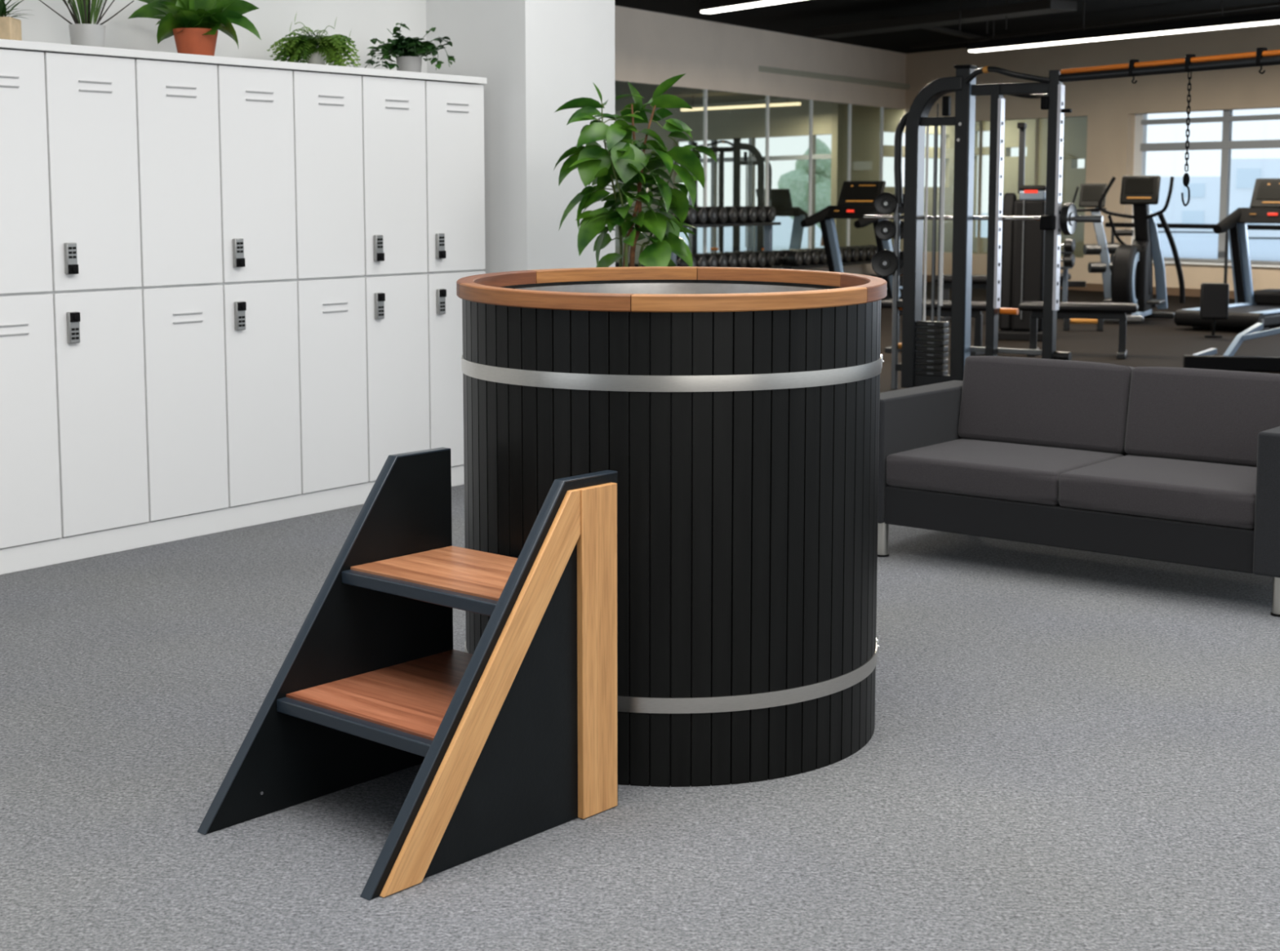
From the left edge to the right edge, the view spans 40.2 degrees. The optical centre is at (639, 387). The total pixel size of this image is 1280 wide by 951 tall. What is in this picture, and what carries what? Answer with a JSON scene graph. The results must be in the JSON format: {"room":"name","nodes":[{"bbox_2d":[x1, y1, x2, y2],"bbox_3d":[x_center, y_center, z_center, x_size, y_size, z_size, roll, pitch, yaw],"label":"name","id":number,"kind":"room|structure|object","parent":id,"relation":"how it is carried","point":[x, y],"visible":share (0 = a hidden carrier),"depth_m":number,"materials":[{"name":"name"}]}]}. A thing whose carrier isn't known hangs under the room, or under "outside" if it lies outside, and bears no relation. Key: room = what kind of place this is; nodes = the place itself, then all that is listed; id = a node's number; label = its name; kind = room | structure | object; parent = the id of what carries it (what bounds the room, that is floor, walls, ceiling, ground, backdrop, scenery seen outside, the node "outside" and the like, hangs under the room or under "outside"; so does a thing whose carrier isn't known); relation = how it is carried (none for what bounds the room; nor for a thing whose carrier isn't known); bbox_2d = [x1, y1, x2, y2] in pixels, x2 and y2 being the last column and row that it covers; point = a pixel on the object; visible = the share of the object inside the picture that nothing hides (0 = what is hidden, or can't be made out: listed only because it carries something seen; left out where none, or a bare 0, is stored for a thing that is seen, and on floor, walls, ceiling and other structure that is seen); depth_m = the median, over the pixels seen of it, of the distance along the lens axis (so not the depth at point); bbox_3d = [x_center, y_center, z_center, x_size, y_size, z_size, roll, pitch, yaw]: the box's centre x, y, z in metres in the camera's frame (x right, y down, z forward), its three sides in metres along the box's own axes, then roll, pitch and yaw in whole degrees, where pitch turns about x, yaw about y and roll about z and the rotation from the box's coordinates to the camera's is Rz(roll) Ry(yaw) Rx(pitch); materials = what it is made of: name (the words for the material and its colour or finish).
{"room":"gym","nodes":[
{"label":"gym","id":0,"kind":"room"},
{"bbox_2d":[4,0,426,72],"bbox_3d":[-3.842,-1.029,5.306,0.150,3.700,9.050,5,8,36],"label":"wall","id":1,"kind":"structure","parent":0,"point":[366,20],"depth_m":8.00,"materials":[{"name":"white paint"}]},
{"bbox_2d":[426,0,615,273],"bbox_3d":[-1.566,-1.511,9.669,3.055,3.700,0.710,5,8,36],"label":"wall pillar","id":2,"kind":"structure","parent":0,"point":[535,57],"depth_m":8.64,"materials":[{"name":"paint"}]},
{"bbox_2d":[0,262,1279,950],"bbox_3d":[1.998,-0.440,17.055,19.997,0.050,40.000,0,6,0],"label":"floor","id":3,"kind":"structure","parent":0,"point":[1068,749],"depth_m":4.14,"materials":[{"name":"carpet"}]},
{"bbox_2d":[0,48,62,548],"bbox_3d":[-2.524,-0.334,6.585,0.476,1.838,0.407,5,8,36],"label":"locker","id":4,"kind":"object","parent":3,"relation":"on","point":[30,512],"visible":1,"depth_m":6.51,"materials":[{"name":"white metal"}]},
{"bbox_2d":[0,39,486,84],"bbox_3d":[-1.795,-1.374,7.459,0.500,0.030,2.862,5,8,36],"label":"locker top","id":5,"kind":"object","parent":4,"relation":"on","point":[8,44],"visible":0.49,"depth_m":7.17,"materials":[{"name":"white"}]},
{"bbox_2d":[0,0,32,40],"bbox_3d":[-2.426,-1.395,6.557,0.286,0.210,0.252,4,7,29],"label":"potted plant","id":6,"kind":"object","parent":5,"relation":"on","point":[10,27],"visible":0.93,"depth_m":6.54,"materials":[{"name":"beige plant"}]},
{"bbox_2d":[39,0,133,47],"bbox_3d":[-2.180,-1.574,6.857,0.417,0.499,0.266,4,7,30],"label":"potted plant","id":7,"kind":"object","parent":5,"relation":"on","point":[85,33],"visible":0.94,"depth_m":6.84,"materials":[{"name":"green plant"}]},
{"bbox_2d":[128,0,261,55],"bbox_3d":[-1.865,-1.539,7.306,0.488,0.331,0.335,-4,7,-31],"label":"potted plant","id":8,"kind":"object","parent":5,"relation":"on","point":[193,24],"visible":0.95,"depth_m":7.26,"materials":[{"name":"green plant"}]},
{"bbox_2d":[266,12,361,66],"bbox_3d":[-1.464,-1.560,7.836,0.410,0.256,0.398,-2,7,-20],"label":"potted plant","id":9,"kind":"object","parent":5,"relation":"on","point":[317,49],"visible":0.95,"depth_m":7.78,"materials":[{"name":"green plant"}]},
{"bbox_2d":[364,22,456,72],"bbox_3d":[-1.100,-1.610,8.312,0.410,0.252,0.253,-3,7,-24],"label":"potted plant","id":10,"kind":"object","parent":5,"relation":"on","point":[409,50],"visible":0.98,"depth_m":8.27,"materials":[{"name":"green plant"}]},
{"bbox_2d":[44,52,149,537],"bbox_3d":[-2.269,-0.369,6.901,0.504,1.838,0.407,5,8,36],"label":"locker","id":11,"kind":"object","parent":3,"relation":"on","point":[91,128],"visible":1,"depth_m":6.76,"materials":[{"name":"white metal"}]},
{"bbox_2d":[134,58,228,521],"bbox_3d":[-2.036,-0.406,7.235,0.476,1.838,0.407,5,8,36],"label":"locker","id":12,"kind":"object","parent":3,"relation":"on","point":[177,115],"visible":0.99,"depth_m":7.09,"materials":[{"name":"white metal"}]},
{"bbox_2d":[0,464,464,574],"bbox_3d":[-1.803,0.522,7.675,0.470,0.097,2.856,5,8,36],"label":"plinth","id":13,"kind":"object","parent":3,"relation":"on","point":[73,548],"visible":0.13,"depth_m":7.17,"materials":[{"name":"white"}]},
{"bbox_2d":[217,65,301,506],"bbox_3d":[-1.781,-0.441,7.552,0.504,1.838,0.407,5,8,36],"label":"locker","id":14,"kind":"object","parent":3,"relation":"on","point":[255,104],"visible":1,"depth_m":7.41,"materials":[{"name":"white metal"}]},
{"bbox_2d":[292,71,368,493],"bbox_3d":[-1.549,-0.477,7.885,0.476,1.838,0.407,5,8,36],"label":"locker","id":15,"kind":"object","parent":3,"relation":"on","point":[327,111],"visible":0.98,"depth_m":7.74,"materials":[{"name":"white metal"}]},
{"bbox_2d":[361,75,430,481],"bbox_3d":[-1.294,-0.512,8.202,0.504,1.838,0.407,5,8,36],"label":"locker","id":16,"kind":"object","parent":3,"relation":"on","point":[394,137],"visible":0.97,"depth_m":8.06,"materials":[{"name":"white metal"}]},
{"bbox_2d":[197,447,617,900],"bbox_3d":[-0.512,0.591,3.934,0.603,0.782,0.756,5,8,40],"label":"steps","id":17,"kind":"structure","parent":3,"relation":"on","point":[514,739],"depth_m":3.94,"materials":[{"name":"grey wood"}]},
{"bbox_2d":[425,80,485,466],"bbox_3d":[-1.050,-0.548,8.527,0.504,1.838,0.407,5,8,36],"label":"locker","id":18,"kind":"object","parent":3,"relation":"on","point":[454,112],"visible":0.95,"depth_m":8.35,"materials":[{"name":"white metal"}]},
{"bbox_2d":[553,73,716,267],"bbox_3d":[-0.017,-0.461,8.097,0.655,1.959,0.602,3,7,22],"label":"potted plant","id":19,"kind":"object","parent":3,"relation":"on","point":[623,160],"visible":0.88,"depth_m":7.98,"materials":[{"name":"green plant"}]},
{"bbox_2d":[456,266,887,786],"bbox_3d":[0.082,0.301,4.662,1.124,1.199,1.124,1,6,12],"label":"tub","id":20,"kind":"object","parent":3,"relation":"on","point":[735,411],"visible":0.85,"depth_m":4.18,"materials":[{"name":"black wood"}]},
{"bbox_2d":[670,222,781,268],"bbox_3d":[1.071,-1.618,22.753,0.550,1.040,2.587,4,7,32],"label":"dumbbell rack","id":21,"kind":"object","parent":3,"relation":"on","point":[767,225],"visible":0.18,"depth_m":23.26,"materials":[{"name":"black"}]},
{"bbox_2d":[663,207,697,224],"bbox_3d":[0.473,-2.140,21.751,0.447,0.216,0.216,4,7,32],"label":"dumbbell","id":22,"kind":"object","parent":21,"relation":"on","point":[691,219],"visible":0.34,"depth_m":21.62,"materials":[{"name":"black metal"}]},
{"bbox_2d":[675,206,707,224],"bbox_3d":[0.613,-2.164,21.969,0.447,0.216,0.216,4,7,32],"label":"dumbbell","id":23,"kind":"object","parent":21,"relation":"on","point":[701,218],"visible":0.43,"depth_m":21.83,"materials":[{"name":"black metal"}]},
{"bbox_2d":[676,254,706,266],"bbox_3d":[0.613,-1.567,22.035,0.447,0.216,0.216,4,7,32],"label":"dumbbell","id":24,"kind":"object","parent":21,"relation":"on","point":[701,260],"visible":0.32,"depth_m":21.90,"materials":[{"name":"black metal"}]},
{"bbox_2d":[688,206,717,223],"bbox_3d":[0.752,-2.188,22.187,0.447,0.216,0.216,4,7,32],"label":"dumbbell","id":25,"kind":"object","parent":21,"relation":"on","point":[712,212],"visible":0.38,"depth_m":22.04,"materials":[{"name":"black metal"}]},
{"bbox_2d":[702,206,728,223],"bbox_3d":[0.892,-2.212,22.405,0.447,0.216,0.216,4,7,32],"label":"dumbbell","id":26,"kind":"object","parent":21,"relation":"on","point":[722,215],"visible":0.44,"depth_m":22.26,"materials":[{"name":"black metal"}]},
{"bbox_2d":[713,206,737,223],"bbox_3d":[1.032,-2.236,22.623,0.447,0.216,0.216,4,7,32],"label":"dumbbell","id":27,"kind":"object","parent":21,"relation":"on","point":[732,211],"visible":0.35,"depth_m":22.48,"materials":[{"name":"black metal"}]},
{"bbox_2d":[714,252,746,267],"bbox_3d":[1.171,-1.664,22.907,0.447,0.216,0.216,4,7,32],"label":"dumbbell","id":28,"kind":"object","parent":21,"relation":"on","point":[741,257],"visible":0.4,"depth_m":22.77,"materials":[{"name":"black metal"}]},
{"bbox_2d":[715,206,747,222],"bbox_3d":[1.171,-2.260,22.841,0.447,0.216,0.216,4,7,32],"label":"dumbbell","id":29,"kind":"object","parent":21,"relation":"on","point":[742,211],"visible":0.44,"depth_m":22.70,"materials":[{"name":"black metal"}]},
{"bbox_2d":[682,222,781,227],"bbox_3d":[1.071,-2.115,22.698,0.360,0.040,2.567,4,7,32],"label":"shelf","id":30,"kind":"object","parent":21,"relation":"attached to","point":[766,224],"depth_m":22.66,"materials":[{"name":"black metal"}]},
{"bbox_2d":[724,251,756,267],"bbox_3d":[1.311,-1.688,23.125,0.447,0.216,0.216,4,7,32],"label":"dumbbell","id":31,"kind":"object","parent":21,"relation":"on","point":[751,256],"visible":0.4,"depth_m":22.99,"materials":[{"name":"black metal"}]},
{"bbox_2d":[724,206,757,222],"bbox_3d":[1.311,-2.284,23.059,0.447,0.216,0.216,4,7,32],"label":"dumbbell","id":32,"kind":"object","parent":21,"relation":"on","point":[752,211],"visible":0.45,"depth_m":22.91,"materials":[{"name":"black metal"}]},
{"bbox_2d":[733,251,766,267],"bbox_3d":[1.451,-1.712,23.343,0.447,0.216,0.216,4,7,32],"label":"dumbbell","id":33,"kind":"object","parent":21,"relation":"on","point":[761,256],"visible":0.47,"depth_m":23.20,"materials":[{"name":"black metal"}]},
{"bbox_2d":[735,205,766,222],"bbox_3d":[1.451,-2.308,23.277,0.447,0.216,0.216,4,7,32],"label":"dumbbell","id":34,"kind":"object","parent":21,"relation":"on","point":[761,211],"visible":0.44,"depth_m":23.13,"materials":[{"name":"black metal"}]},
{"bbox_2d":[743,250,775,266],"bbox_3d":[1.590,-1.736,23.561,0.447,0.216,0.216,4,7,32],"label":"dumbbell","id":35,"kind":"object","parent":21,"relation":"on","point":[770,255],"visible":0.42,"depth_m":23.42,"materials":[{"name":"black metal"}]},
{"bbox_2d":[690,137,771,254],"bbox_3d":[1.344,-2.660,26.634,1.316,2.260,0.517,1,6,8],"label":"power rack","id":36,"kind":"object","parent":3,"relation":"on","point":[736,145],"visible":0.4,"depth_m":26.58,"materials":[{"name":"black metal"}]},
{"bbox_2d":[746,188,808,251],"bbox_3d":[2.517,-2.665,30.111,0.988,1.508,2.076,4,7,30],"label":"treadmill","id":37,"kind":"object","parent":3,"relation":"on","point":[780,198],"visible":0.39,"depth_m":29.54,"materials":[{"name":"black plastic"}]},
{"bbox_2d":[773,206,799,216],"bbox_3d":[2.333,-2.999,29.755,0.836,0.159,0.335,4,7,30],"label":"tray","id":38,"kind":"object","parent":37,"relation":"on","point":[780,211],"depth_m":29.51,"materials":[{"name":"black"}]},
{"bbox_2d":[774,260,871,269],"bbox_3d":[2.913,-1.637,25.754,0.550,0.420,3.635,4,7,32],"label":"dumbbell rack","id":39,"kind":"object","parent":3,"relation":"on","point":[788,267],"visible":0.07,"depth_m":24.74,"materials":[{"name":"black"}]},
{"bbox_2d":[772,249,803,266],"bbox_3d":[2.033,-1.803,24.346,0.447,0.216,0.216,4,7,32],"label":"dumbbell","id":40,"kind":"object","parent":39,"relation":"on","point":[795,258],"visible":0.74,"depth_m":24.24,"materials":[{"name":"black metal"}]},
{"bbox_2d":[781,249,811,265],"bbox_3d":[2.173,-1.827,24.564,0.447,0.216,0.216,4,7,32],"label":"dumbbell","id":41,"kind":"object","parent":39,"relation":"on","point":[806,255],"visible":0.56,"depth_m":24.46,"materials":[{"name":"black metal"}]},
{"bbox_2d":[800,180,902,300],"bbox_3d":[2.544,-1.862,22.475,1.040,1.587,2.185,6,8,42],"label":"treadmill","id":42,"kind":"object","parent":3,"relation":"on","point":[856,199],"visible":0.52,"depth_m":22.75,"materials":[{"name":"black plastic"}]},
{"bbox_2d":[825,205,890,218],"bbox_3d":[2.803,-2.281,22.717,0.880,0.167,0.353,6,8,42],"label":"tray","id":43,"kind":"object","parent":42,"relation":"on","point":[831,211],"depth_m":22.65,"materials":[{"name":"black plastic"}]},
{"bbox_2d":[880,298,986,355],"bbox_3d":[2.656,-0.542,15.635,1.000,0.465,0.420,3,7,26],"label":"bench","id":44,"kind":"object","parent":3,"relation":"on","point":[977,307],"visible":0.3,"depth_m":15.46,"materials":[{"name":"black metal"}]},
{"bbox_2d":[935,274,986,321],"bbox_3d":[3.834,-0.993,19.509,1.100,0.511,0.462,2,7,20],"label":"bench","id":45,"kind":"object","parent":3,"relation":"on","point":[978,282],"visible":0.31,"depth_m":19.48,"materials":[{"name":"black"}]},
{"bbox_2d":[890,64,1071,388],"bbox_3d":[2.417,-1.103,12.329,1.343,2.306,0.528,4,8,33],"label":"power rack","id":46,"kind":"object","parent":3,"relation":"on","point":[923,349],"visible":0.94,"depth_m":12.32,"materials":[{"name":"black metal"}]},
{"bbox_2d":[871,249,898,276],"bbox_3d":[1.778,-0.902,12.679,0.196,0.196,0.056,1,6,13],"label":"weight plate","id":47,"kind":"object","parent":46,"relation":"on","point":[884,263],"visible":1,"depth_m":12.66,"materials":[{"name":"black rubber"}]},
{"bbox_2d":[875,219,895,240],"bbox_3d":[1.778,-1.141,12.653,0.150,0.150,0.056,1,6,13],"label":"weight plate","id":48,"kind":"object","parent":46,"relation":"on","point":[885,229],"visible":1,"depth_m":12.63,"materials":[{"name":"black rubber"}]},
{"bbox_2d":[874,191,897,214],"bbox_3d":[1.778,-1.330,12.632,0.164,0.164,0.056,1,6,13],"label":"weight plate","id":49,"kind":"object","parent":46,"relation":"on","point":[880,205],"visible":1,"depth_m":12.61,"materials":[{"name":"black rubber"}]},
{"bbox_2d":[863,215,1103,222],"bbox_3d":[2.397,-1.199,12.357,1.780,0.070,0.070,4,8,33],"label":"barbell","id":50,"kind":"object","parent":46,"relation":"on","point":[1077,218],"visible":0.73,"depth_m":12.21,"materials":[{"name":"silver metal"}]},
{"bbox_2d":[1060,202,1077,235],"bbox_3d":[2.946,-1.160,12.002,0.056,0.224,0.224,4,8,33],"label":"weight plate","id":51,"kind":"object","parent":50,"relation":"on","point":[1068,210],"visible":0.98,"depth_m":11.95,"materials":[{"name":"silver rubber"}]},
{"bbox_2d":[1040,215,1055,230],"bbox_3d":[2.791,-1.127,11.933,0.090,0.100,0.120,4,8,33],"label":"cup","id":52,"kind":"object","parent":46,"relation":"on","point":[1046,222],"depth_m":11.88,"materials":[{"name":"black plastic"}]},
{"bbox_2d":[997,122,1046,341],"bbox_3d":[3.796,-1.530,17.091,0.510,2.110,0.600,3,7,22],"label":"machine","id":53,"kind":"object","parent":3,"relation":"on","point":[1023,242],"visible":0.82,"depth_m":17.02,"materials":[{"name":"black plastic"}]},
{"bbox_2d":[1060,248,1072,302],"bbox_3d":[4.888,-1.242,20.262,0.400,0.840,0.355,4,7,30],"label":"stand","id":54,"kind":"object","parent":3,"relation":"on","point":[1065,269],"visible":0.2,"depth_m":20.37,"materials":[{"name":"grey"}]},
{"bbox_2d":[1060,253,1075,266],"bbox_3d":[4.845,-1.472,20.160,0.328,0.158,0.158,4,7,30],"label":"dumbbell","id":55,"kind":"object","parent":54,"relation":"on","point":[1068,260],"visible":0.47,"depth_m":20.05,"materials":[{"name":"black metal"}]},
{"bbox_2d":[1060,238,1075,252],"bbox_3d":[4.845,-1.641,20.142,0.328,0.158,0.158,4,7,30],"label":"dumbbell","id":56,"kind":"object","parent":54,"relation":"on","point":[1069,244],"visible":0.48,"depth_m":20.04,"materials":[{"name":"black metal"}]},
{"bbox_2d":[1018,301,1137,359],"bbox_3d":[3.844,-0.509,15.337,1.000,0.465,0.420,2,7,18],"label":"bench","id":57,"kind":"object","parent":3,"relation":"on","point":[1085,310],"visible":0.9,"depth_m":15.22,"materials":[{"name":"black leather"}]},
{"bbox_2d":[877,355,1279,617],"bbox_3d":[1.754,0.307,6.614,1.740,0.757,0.824,5,8,39],"label":"sofa","id":58,"kind":"object","parent":3,"relation":"on","point":[1180,465],"visible":0.98,"depth_m":6.54,"materials":[{"name":"fabric"}]},
{"bbox_2d":[886,438,1124,505],"bbox_3d":[1.414,0.315,6.767,0.714,0.131,0.614,5,8,39],"label":"seat cushion","id":59,"kind":"object","parent":58,"relation":"on","point":[981,471],"depth_m":6.62,"materials":[{"name":"fabric"}]},
{"bbox_2d":[957,355,1134,454],"bbox_3d":[1.638,0.063,7.018,0.714,0.361,0.202,5,8,39],"label":"cushion","id":60,"kind":"object","parent":58,"relation":"on","point":[1081,406],"depth_m":6.93,"materials":[{"name":"fabric"}]},
{"bbox_2d":[1058,454,1257,528],"bbox_3d":[1.974,0.364,6.317,0.714,0.131,0.614,5,8,39],"label":"seat cushion","id":61,"kind":"object","parent":58,"relation":"on","point":[1183,491],"depth_m":6.15,"materials":[{"name":"fabric"}]},
{"bbox_2d":[1124,366,1279,466],"bbox_3d":[2.198,0.113,6.568,0.714,0.361,0.202,5,8,39],"label":"cushion","id":62,"kind":"object","parent":58,"relation":"on","point":[1192,415],"depth_m":6.55,"materials":[{"name":"fabric"}]},
{"bbox_2d":[922,274,1235,298],"bbox_3d":[8.142,-1.252,23.682,0.020,0.110,13.014,-5,8,-35],"label":"baseboard","id":63,"kind":"structure","parent":3,"relation":"on","point":[1090,286],"depth_m":24.64,"materials":[{"name":"brown"}]},
{"bbox_2d":[1062,318,1103,330],"bbox_3d":[4.628,-0.667,18.242,0.400,0.140,0.120,1,6,10],"label":"bar","id":64,"kind":"object","parent":3,"relation":"on","point":[1100,322],"visible":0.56,"depth_m":18.21,"materials":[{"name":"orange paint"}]},
{"bbox_2d":[1059,183,1119,298],"bbox_3d":[5.221,-1.647,20.679,1.260,1.523,0.534,3,7,22],"label":"exercise bike","id":65,"kind":"object","parent":3,"relation":"on","point":[1090,196],"visible":0.48,"depth_m":20.46,"materials":[{"name":"black metal"}]},
{"bbox_2d":[1097,175,1185,322],"bbox_3d":[5.452,-1.554,19.481,1.130,1.607,1.013,3,7,26],"label":"elliptical trainer","id":66,"kind":"object","parent":3,"relation":"on","point":[1131,273],"visible":0.93,"depth_m":19.35,"materials":[{"name":"black plastic"}]},
{"bbox_2d":[1058,47,1279,84],"bbox_3d":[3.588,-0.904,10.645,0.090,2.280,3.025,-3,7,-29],"label":"overhead beam","id":67,"kind":"structure","parent":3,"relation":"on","point":[1262,56],"depth_m":10.92,"materials":[{"name":"orange paint"}]},
{"bbox_2d":[1181,71,1191,206],"bbox_3d":[3.413,-1.550,10.893,0.056,0.837,0.026,4,7,33],"label":"hanging chain","id":68,"kind":"object","parent":67,"relation":"hanging from","point":[1186,176],"visible":1,"depth_m":10.90,"materials":[{"name":"black metal"}]},
{"bbox_2d":[1105,222,1279,283],"bbox_3d":[8.357,-1.578,22.502,0.064,1.016,5.915,-5,8,-35],"label":"guard rail","id":69,"kind":"object","parent":3,"relation":"on","point":[1257,227],"visible":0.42,"depth_m":23.46,"materials":[{"name":"black metal"}]},
{"bbox_2d":[1200,282,1229,337],"bbox_3d":[5.692,-0.766,17.321,0.270,0.539,0.120,2,7,15],"label":"pad","id":70,"kind":"object","parent":3,"relation":"on","point":[1214,297],"visible":1,"depth_m":17.31,"materials":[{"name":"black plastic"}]},
{"bbox_2d":[1200,282,1229,319],"bbox_3d":[5.697,-0.857,17.328,0.270,0.360,0.065,2,7,15],"label":"cushion","id":71,"kind":"object","parent":70,"relation":"on","point":[1214,297],"depth_m":17.31,"materials":[{"name":"black leather"}]},
{"bbox_2d":[1173,177,1279,331],"bbox_3d":[6.664,-1.450,18.747,1.040,1.587,2.185,6,8,42],"label":"treadmill","id":72,"kind":"object","parent":3,"relation":"on","point":[1250,308],"visible":0.94,"depth_m":19.10,"materials":[{"name":"black plastic"}]},
{"bbox_2d":[1237,207,1279,223],"bbox_3d":[6.923,-1.869,18.990,0.880,0.167,0.353,6,8,42],"label":"tray","id":73,"kind":"object","parent":72,"relation":"on","point":[1245,215],"depth_m":19.02,"materials":[{"name":"black plastic"}]},
{"bbox_2d":[1182,322,1279,371],"bbox_3d":[5.327,-0.404,14.152,1.780,0.505,0.576,2,6,14],"label":"exercise machine","id":74,"kind":"object","parent":3,"relation":"on","point":[1205,359],"visible":0.92,"depth_m":14.07,"materials":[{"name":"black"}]},
{"bbox_2d":[614,5,906,109],"bbox_3d":[-0.294,-4.221,21.453,0.120,0.900,17.095,4,7,32],"label":"wall","id":75,"kind":"structure","parent":0,"point":[651,47],"depth_m":24.03,"materials":[{"name":"beige paint"}]},
{"bbox_2d":[702,88,884,253],"bbox_3d":[1.294,-2.872,24.043,0.050,2.350,11.276,4,7,32],"label":"window","id":76,"kind":"structure","parent":75,"relation":"in","point":[705,91],"depth_m":25.88,"materials":[{"name":"grey metal"}]},
{"bbox_2d":[614,65,910,111],"bbox_3d":[0.940,-4.804,27.555,13.880,0.080,18.169,0,6,0],"label":"ceiling","id":77,"kind":"structure","parent":0,"point":[646,91],"depth_m":29.03,"materials":[{"name":"green paint"}]},
{"bbox_2d":[680,95,800,111],"bbox_3d":[1.673,-4.859,29.596,0.061,0.259,2.824,-6,8,-42],"label":"lamp","id":78,"kind":"object","parent":77,"relation":"hanging from","point":[787,104],"visible":0.91,"depth_m":29.52,"materials":[{"name":"white"}]},
{"bbox_2d":[773,263,876,274],"bbox_3d":[-0.294,-1.214,21.785,0.120,0.450,17.095,4,7,32],"label":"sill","id":79,"kind":"structure","parent":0,"point":[866,268],"depth_m":27.41,"materials":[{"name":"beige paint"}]},
{"bbox_2d":[831,102,955,252],"bbox_3d":[4.783,-3.644,31.629,0.120,3.120,4.649,5,8,39],"label":"wall","id":80,"kind":"structure","parent":0,"point":[865,120],"depth_m":30.62,"materials":[{"name":"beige paint"}]},
{"bbox_2d":[614,97,843,263],"bbox_3d":[1.164,-3.874,33.708,0.120,3.120,9.000,-4,7,-30],"label":"wall","id":81,"kind":"structure","parent":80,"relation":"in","point":[784,121],"depth_m":32.09,"materials":[{"name":"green paint"}]},
{"bbox_2d":[673,134,831,253],"bbox_3d":[2.047,-3.488,32.174,0.085,2.190,5.389,-4,7,-30],"label":"window","id":82,"kind":"structure","parent":81,"relation":"attached to","point":[751,157],"depth_m":32.07,"materials":[{"name":"grey metal"}]},
{"bbox_2d":[614,0,1279,53],"bbox_3d":[4.000,-5.043,24.343,20.000,0.100,30.500,0,6,0],"label":"ceiling","id":83,"kind":"structure","parent":0,"point":[798,18],"depth_m":22.43,"materials":[{"name":"black"}]},
{"bbox_2d":[697,0,801,13],"bbox_3d":[1.804,-3.752,15.459,0.161,0.515,4.240,-4,8,-33],"label":"ceiling lamp","id":84,"kind":"object","parent":83,"relation":"hanging from","point":[709,6],"visible":1,"depth_m":16.78,"materials":[{"name":"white plastic"}]},
{"bbox_2d":[889,17,989,41],"bbox_3d":[4.133,-4.877,23.846,0.120,0.050,3.499,4,7,30],"label":"cable tray","id":85,"kind":"object","parent":83,"relation":"attached to","point":[940,29],"visible":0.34,"depth_m":24.05,"materials":[{"name":"black"}]},
{"bbox_2d":[811,0,1077,38],"bbox_3d":[3.549,-4.431,21.083,0.420,0.100,4.170,-4,8,-33],"label":"duct","id":86,"kind":"object","parent":83,"relation":"hanging from","point":[1041,6],"visible":1,"depth_m":20.71,"materials":[{"name":"black metal"}]},
{"bbox_2d":[911,1,1279,48],"bbox_3d":[5.729,-4.651,22.525,0.050,0.040,7.155,-3,7,-29],"label":"rail","id":87,"kind":"object","parent":83,"relation":"hanging from","point":[1277,3],"visible":0.92,"depth_m":22.13,"materials":[{"name":"black"}]},
{"bbox_2d":[966,0,1279,52],"bbox_3d":[5.850,-4.185,19.376,0.161,0.515,6.147,-4,8,-33],"label":"ceiling lamp","id":88,"kind":"object","parent":83,"relation":"hanging from","point":[1273,17],"visible":0.96,"depth_m":19.75,"materials":[{"name":"white plastic"}]},
{"bbox_2d":[972,116,1087,257],"bbox_3d":[7.146,-3.602,31.249,0.120,3.120,4.609,-2,7,-20],"label":"wall","id":89,"kind":"structure","parent":0,"point":[1075,129],"depth_m":31.02,"materials":[{"name":"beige paint"}]},
{"bbox_2d":[905,23,1279,121],"bbox_3d":[8.252,-4.317,23.423,0.250,1.140,13.014,-5,8,-35],"label":"wall","id":90,"kind":"structure","parent":0,"point":[1239,88],"depth_m":25.00,"materials":[{"name":"beige paint"}]},
{"bbox_2d":[976,117,1039,253],"bbox_3d":[5.479,-3.122,27.269,0.062,2.080,3.763,-5,8,-35],"label":"window","id":91,"kind":"structure","parent":90,"relation":"in","point":[980,132],"depth_m":27.37,"materials":[{"name":"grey glass"}]},
{"bbox_2d":[1131,109,1279,267],"bbox_3d":[8.950,-2.589,22.574,0.321,2.110,6.521,-4,8,-35],"label":"window","id":92,"kind":"structure","parent":90,"relation":"in","point":[1141,121],"depth_m":24.06,"materials":[{"name":"white"}]},
{"bbox_2d":[922,251,1279,291],"bbox_3d":[8.252,-1.445,23.740,0.250,0.480,13.014,-5,8,-35],"label":"wall","id":93,"kind":"structure","parent":0,"point":[1263,277],"depth_m":24.54,"materials":[{"name":"beige paint"}]},
{"bbox_2d":[1083,113,1134,258],"bbox_3d":[6.874,-2.927,25.503,0.250,2.080,0.731,-5,8,-35],"label":"wall pier","id":94,"kind":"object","parent":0,"point":[1110,138],"visible":0.57,"depth_m":25.33,"materials":[{"name":"beige paint"}]},
{"label":"outside","id":95,"kind":"structure","parent":0,"visible":0},
{"bbox_2d":[679,213,1279,261],"bbox_3d":[10.000,-6.638,73.717,140.000,0.050,132.000,0,6,0],"label":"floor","id":96,"kind":"structure","parent":95,"point":[1189,244],"depth_m":55.38,"materials":[{"name":"white"}]},
{"bbox_2d":[779,143,831,246],"bbox_3d":[5.008,-5.231,47.601,2.554,2.792,2.464,0,6,0],"label":"tree","id":97,"kind":"object","parent":96,"relation":"on","point":[797,180],"visible":0.34,"depth_m":46.87,"materials":[{"name":"green plant"}]},
{"bbox_2d":[1149,176,1220,231],"bbox_3d":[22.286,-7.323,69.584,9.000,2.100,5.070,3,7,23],"label":"window pane","id":98,"kind":"structure","parent":96,"relation":"on","point":[1203,206],"depth_m":67.32,"materials":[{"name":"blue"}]},
{"bbox_2d":[1228,158,1279,237],"bbox_3d":[22.920,-6.474,59.619,5.000,2.600,5.070,3,7,28],"label":"building","id":99,"kind":"structure","parent":96,"relation":"on","point":[1244,172],"depth_m":58.19,"materials":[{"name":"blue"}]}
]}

